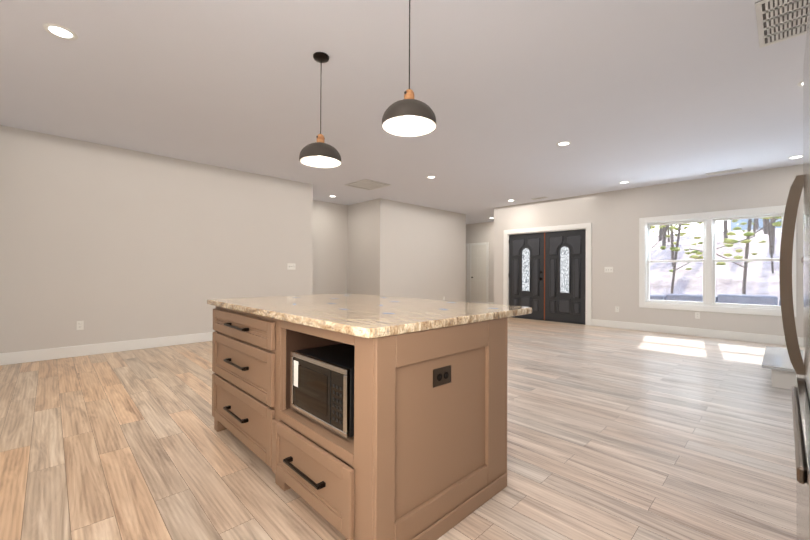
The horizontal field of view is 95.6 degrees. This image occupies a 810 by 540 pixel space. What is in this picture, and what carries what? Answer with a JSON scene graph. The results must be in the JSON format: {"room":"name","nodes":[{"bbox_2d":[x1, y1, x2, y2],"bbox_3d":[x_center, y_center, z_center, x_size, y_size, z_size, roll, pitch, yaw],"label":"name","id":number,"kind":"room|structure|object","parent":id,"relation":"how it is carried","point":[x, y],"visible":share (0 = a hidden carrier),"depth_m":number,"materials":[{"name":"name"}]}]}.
{"room":"kitchen","nodes":[
{"label":"kitchen","id":0,"kind":"room"},
{"bbox_2d":[0,125,312,352],"bbox_3d":[-3.382,-0.274,5.684,4.300,2.810,0.120,1,0,-44],"label":"wall","id":1,"kind":"structure","parent":0,"point":[106,243],"depth_m":5.14,"materials":[{"name":"paint"}]},
{"bbox_2d":[76,321,83,329],"bbox_3d":[-4.225,0.721,4.776,0.070,0.115,0.008,1,0,-44],"label":"outlet","id":2,"kind":"object","parent":1,"relation":"attached to","point":[80,325],"visible":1,"depth_m":4.78,"materials":[{"name":"plastic"}]},
{"bbox_2d":[0,332,212,365],"bbox_3d":[-3.342,1.061,5.628,4.300,0.140,0.015,1,0,-44],"label":"baseboard","id":3,"kind":"structure","parent":1,"relation":"attached to","point":[48,354],"depth_m":4.90,"materials":[{"name":"white wood"}]},
{"bbox_2d":[287,263,295,269],"bbox_3d":[-2.107,-0.066,6.823,0.162,0.115,0.018,1,0,-44],"label":"light switch","id":4,"kind":"object","parent":1,"relation":"attached to","point":[291,266],"visible":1,"depth_m":6.83,"materials":[{"name":"white plastic"}]},
{"bbox_2d":[312,200,347,294],"bbox_3d":[-2.142,-0.249,8.766,2.010,2.810,0.120,1,0,-44],"label":"wall","id":5,"kind":"structure","parent":0,"point":[344,248],"depth_m":8.99,"materials":[{"name":"paint"}]},
{"bbox_2d":[348,199,376,294],"bbox_3d":[-1.018,-0.241,8.964,0.120,2.810,1.160,1,0,-44],"label":"wall","id":6,"kind":"structure","parent":0,"point":[362,217],"depth_m":8.88,"materials":[{"name":"paint"}]},
{"bbox_2d":[0,317,802,539],"bbox_3d":[0.650,1.187,6.429,11.390,0.060,10.220,1,0,-44],"label":"floor","id":7,"kind":"structure","parent":0,"point":[619,434],"depth_m":2.29,"materials":[{"name":"brown wood"}]},
{"bbox_2d":[207,301,530,539],"bbox_3d":[-0.334,0.686,2.320,1.171,0.879,1.792,1,0,-44],"label":"kitchen island","id":8,"kind":"object","parent":7,"relation":"on","point":[421,454],"depth_m":1.62,"materials":[{"name":"beige paint"}]},
{"bbox_2d":[290,343,354,438],"bbox_3d":[-0.273,0.562,1.817,0.385,0.298,0.490,1,0,-44],"label":"microwave","id":9,"kind":"object","parent":8,"relation":"in","point":[322,385],"visible":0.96,"depth_m":1.66,"materials":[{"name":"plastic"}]},
{"bbox_2d":[207,293,531,336],"bbox_3d":[-0.334,0.229,2.364,1.214,0.035,1.850,1,0,-44],"label":"island countertop","id":10,"kind":"structure","parent":8,"relation":"on","point":[356,313],"depth_m":1.92,"materials":[{"name":"beige stone"}]},
{"bbox_2d":[762,257,803,389],"bbox_3d":[4.377,-0.244,3.777,1.650,2.808,0.978,1,0,-44],"label":"hearth","id":11,"kind":"object","parent":7,"relation":"on","point":[776,361],"visible":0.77,"depth_m":3.63,"materials":[{"name":"stone"}]},
{"bbox_2d":[779,0,809,539],"bbox_3d":[1.232,0.226,0.629,0.900,1.795,0.831,1,0,-44],"label":"fridge","id":12,"kind":"object","parent":7,"relation":"on","point":[800,393],"visible":1,"depth_m":1.06,"materials":[{"name":"silver metal"}]},
{"bbox_2d":[0,0,805,223],"bbox_3d":[0.665,-1.693,6.446,11.390,0.080,10.220,1,0,-44],"label":"ceiling","id":13,"kind":"structure","parent":0,"point":[511,94],"depth_m":3.40,"materials":[{"name":"paint"}]},
{"bbox_2d":[42,23,77,39],"bbox_3d":[-2.447,-1.689,2.609,0.184,0.008,0.184,1,0,-44],"label":"recessed light","id":14,"kind":"object","parent":13,"relation":"in","point":[60,31],"visible":1,"depth_m":2.60,"materials":[{"name":"white plastic"}]},
{"bbox_2d":[299,52,340,167],"bbox_3d":[-0.662,-1.264,2.890,0.324,0.834,0.324,1,0,-44],"label":"pendant light","id":15,"kind":"object","parent":13,"relation":"hanging from","point":[320,153],"visible":1,"depth_m":2.86,"materials":[{"name":"black metal"}]},
{"bbox_2d":[345,179,389,189],"bbox_3d":[-0.721,-1.650,7.136,0.620,0.012,0.660,1,0,-44],"label":"ceiling vent","id":16,"kind":"object","parent":13,"relation":"in","point":[366,184],"visible":1,"depth_m":7.09,"materials":[{"name":"white metal"}]},
{"bbox_2d":[382,0,435,136],"bbox_3d":[0.026,-1.265,2.179,0.324,0.834,0.324,1,0,-44],"label":"pendant light","id":17,"kind":"object","parent":13,"relation":"hanging from","point":[408,115],"visible":1,"depth_m":2.17,"materials":[{"name":"black metal"}]},
{"bbox_2d":[556,141,570,145],"bbox_3d":[2.078,-1.652,4.808,0.184,0.008,0.184,1,0,-44],"label":"recessed light","id":18,"kind":"object","parent":13,"relation":"in","point":[564,143],"visible":1,"depth_m":4.80,"materials":[{"name":"white plastic"}]},
{"bbox_2d":[706,168,741,175],"bbox_3d":[5.288,-1.625,6.101,0.130,0.012,0.450,1,0,-44],"label":"ceiling vent","id":19,"kind":"object","parent":13,"relation":"in","point":[721,172],"visible":1,"depth_m":6.10,"materials":[{"name":"white metal"}]},
{"bbox_2d":[755,0,808,47],"bbox_3d":[2.685,-1.663,2.242,0.640,0.012,0.770,1,0,-44],"label":"ceiling vent","id":20,"kind":"object","parent":13,"relation":"in","point":[779,20],"visible":0.94,"depth_m":2.44,"materials":[{"name":"white metal"}]},
{"bbox_2d":[787,155,802,158],"bbox_3d":[5.657,-1.630,5.311,0.184,0.008,0.184,1,0,-44],"label":"recessed light","id":21,"kind":"object","parent":13,"relation":"in","point":[797,157],"visible":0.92,"depth_m":5.32,"materials":[{"name":"white plastic"}]},
{"bbox_2d":[376,198,465,301],"bbox_3d":[0.555,-0.229,9.597,3.260,2.810,0.120,1,0,-44],"label":"wall","id":22,"kind":"structure","parent":0,"point":[421,252],"depth_m":9.36,"materials":[{"name":"paint"}]},
{"bbox_2d":[466,221,493,301],"bbox_3d":[2.585,-0.200,12.546,0.120,2.810,4.130,1,0,-44],"label":"wall","id":23,"kind":"structure","parent":0,"point":[483,232],"depth_m":12.25,"materials":[{"name":"paint"}]},
{"bbox_2d":[466,243,468,301],"bbox_3d":[1.841,0.140,13.175,0.064,2.130,1.050,1,0,-44],"label":"door frame","id":24,"kind":"structure","parent":23,"relation":"in","point":[467,272],"depth_m":12.84,"materials":[{"name":"wood"}]},
{"bbox_2d":[469,242,488,303],"bbox_3d":[2.495,0.139,12.500,0.064,2.130,0.770,1,0,-44],"label":"closet door","id":25,"kind":"structure","parent":23,"relation":"in","point":[478,269],"depth_m":12.51,"materials":[{"name":"white wood"}]},
{"bbox_2d":[466,300,493,303],"bbox_3d":[2.558,1.134,12.462,0.015,0.140,3.810,1,0,-44],"label":"baseboard","id":26,"kind":"structure","parent":23,"relation":"attached to","point":[466,300],"depth_m":12.45,"materials":[{"name":"white wood"}]},
{"bbox_2d":[494,164,802,337],"bbox_3d":[4.519,-0.222,7.388,0.120,2.810,6.210,1,0,-44],"label":"wall","id":27,"kind":"structure","parent":0,"point":[612,217],"depth_m":7.24,"materials":[{"name":"paint"}]},
{"bbox_2d":[509,232,543,319],"bbox_3d":[2.937,0.144,8.964,0.114,2.056,0.932,1,0,-44],"label":"front door","id":28,"kind":"structure","parent":27,"relation":"in","point":[526,270],"depth_m":8.94,"materials":[{"name":"black wood"}]},
{"bbox_2d":[503,223,591,324],"bbox_3d":[3.289,0.086,8.639,0.142,2.195,2.110,1,0,-44],"label":"door frame","id":29,"kind":"structure","parent":27,"relation":"attached to","point":[581,226],"depth_m":8.38,"materials":[{"name":"white wood"}]},
{"bbox_2d":[545,229,585,323],"bbox_3d":[3.619,0.144,8.293,0.067,2.056,0.932,1,0,-44],"label":"front door","id":30,"kind":"structure","parent":27,"relation":"in","point":[565,275],"depth_m":8.28,"materials":[{"name":"black wood"}]},
{"bbox_2d":[604,267,612,271],"bbox_3d":[4.215,-0.008,7.601,0.018,0.115,0.162,1,0,-44],"label":"light switch","id":31,"kind":"object","parent":27,"relation":"attached to","point":[608,269],"visible":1,"depth_m":7.61,"materials":[{"name":"white plastic"}]},
{"bbox_2d":[591,319,802,346],"bbox_3d":[5.257,1.111,6.514,0.015,0.140,3.690,1,0,-44],"label":"baseboard","id":32,"kind":"structure","parent":27,"relation":"attached to","point":[751,337],"depth_m":6.54,"materials":[{"name":"white wood"}]},
{"bbox_2d":[695,312,699,318],"bbox_3d":[5.223,0.811,6.558,0.008,0.115,0.070,1,0,-44],"label":"outlet","id":33,"kind":"object","parent":27,"relation":"attached to","point":[697,315],"visible":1,"depth_m":6.56,"materials":[{"name":"plastic"}]},
{"bbox_2d":[639,205,795,316],"bbox_3d":[5.374,-0.143,6.489,0.142,1.750,2.110,1,0,-44],"label":"window","id":34,"kind":"structure","parent":27,"relation":"in","point":[708,220],"depth_m":6.46,"materials":[{"name":"clear glass"}]},
{"label":"outside","id":35,"kind":"structure","parent":0,"visible":0},
{"bbox_2d":[650,228,781,305],"bbox_3d":[28.182,-2.176,34.381,71.360,9.100,70.000,1,0,-44],"label":"outdoor scenery","id":36,"kind":"structure","parent":35,"point":[728,288],"depth_m":12.52,"materials":[{"name":"beige soil"}]},
{"bbox_2d":[662,225,666,249],"bbox_3d":[12.636,-4.440,17.071,1.761,7.592,4.910,1,0,-44],"label":"tree","id":37,"kind":"object","parent":36,"relation":"on","point":[664,229],"depth_m":17.30,"materials":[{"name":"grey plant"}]},
{"bbox_2d":[670,225,673,266],"bbox_3d":[10.180,-4.735,14.519,1.505,9.816,4.151,1,0,-40],"label":"tree","id":38,"kind":"object","parent":36,"relation":"on","point":[672,245],"depth_m":14.23,"materials":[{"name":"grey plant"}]},
{"bbox_2d":[650,222,701,249],"bbox_3d":[8.649,-3.115,12.623,1.884,7.902,5.318,1,0,-44],"label":"tree","id":39,"kind":"object","parent":36,"relation":"on","point":[682,234],"depth_m":12.49,"materials":[{"name":"green plant"}]},
{"bbox_2d":[655,223,699,238],"bbox_3d":[9.917,-4.273,12.211,1.558,9.830,4.563,1,0,-44],"label":"tree","id":40,"kind":"object","parent":36,"relation":"on","point":[674,228],"depth_m":12.39,"materials":[{"name":"green plant"}]},
{"bbox_2d":[650,222,781,293],"bbox_3d":[8.047,-2.653,10.494,1.589,8.367,3.874,1,0,-44],"label":"tree","id":41,"kind":"object","parent":36,"relation":"on","point":[678,237],"depth_m":10.39,"materials":[{"name":"green plant"}]},
{"bbox_2d":[659,217,781,294],"bbox_3d":[9.385,-2.325,10.076,1.608,7.089,4.836,1,0,-44],"label":"tree","id":42,"kind":"object","parent":36,"relation":"on","point":[739,257],"depth_m":10.20,"materials":[{"name":"green plant"}]},
{"bbox_2d":[723,220,727,237],"bbox_3d":[15.435,-6.160,18.573,1.839,10.003,5.221,1,0,-44],"label":"tree","id":43,"kind":"object","parent":36,"relation":"on","point":[725,232],"depth_m":17.99,"materials":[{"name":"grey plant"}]},
{"bbox_2d":[732,219,773,272],"bbox_3d":[11.536,-3.778,11.941,1.500,8.370,3.746,1,0,-44],"label":"tree","id":44,"kind":"object","parent":36,"relation":"on","point":[771,250],"depth_m":11.63,"materials":[{"name":"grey plant"}]},
{"bbox_2d":[730,219,781,230],"bbox_3d":[45.475,-7.721,44.880,8.400,6.100,9.000,1,0,-44],"label":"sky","id":45,"kind":"structure","parent":36,"relation":"on","point":[734,226],"depth_m":44.03,"materials":[{"name":"white"}]},
{"bbox_2d":[763,219,767,233],"bbox_3d":[20.695,-5.476,20.458,1.371,7.577,4.421,1,0,-44],"label":"tree","id":46,"kind":"object","parent":36,"relation":"on","point":[765,228],"depth_m":20.56,"materials":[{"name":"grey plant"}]},
{"bbox_2d":[769,217,781,253],"bbox_3d":[14.247,-4.201,13.351,1.452,7.807,4.060,1,0,-39],"label":"tree","id":47,"kind":"object","parent":36,"relation":"on","point":[773,239],"depth_m":13.65,"materials":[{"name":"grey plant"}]}
]}

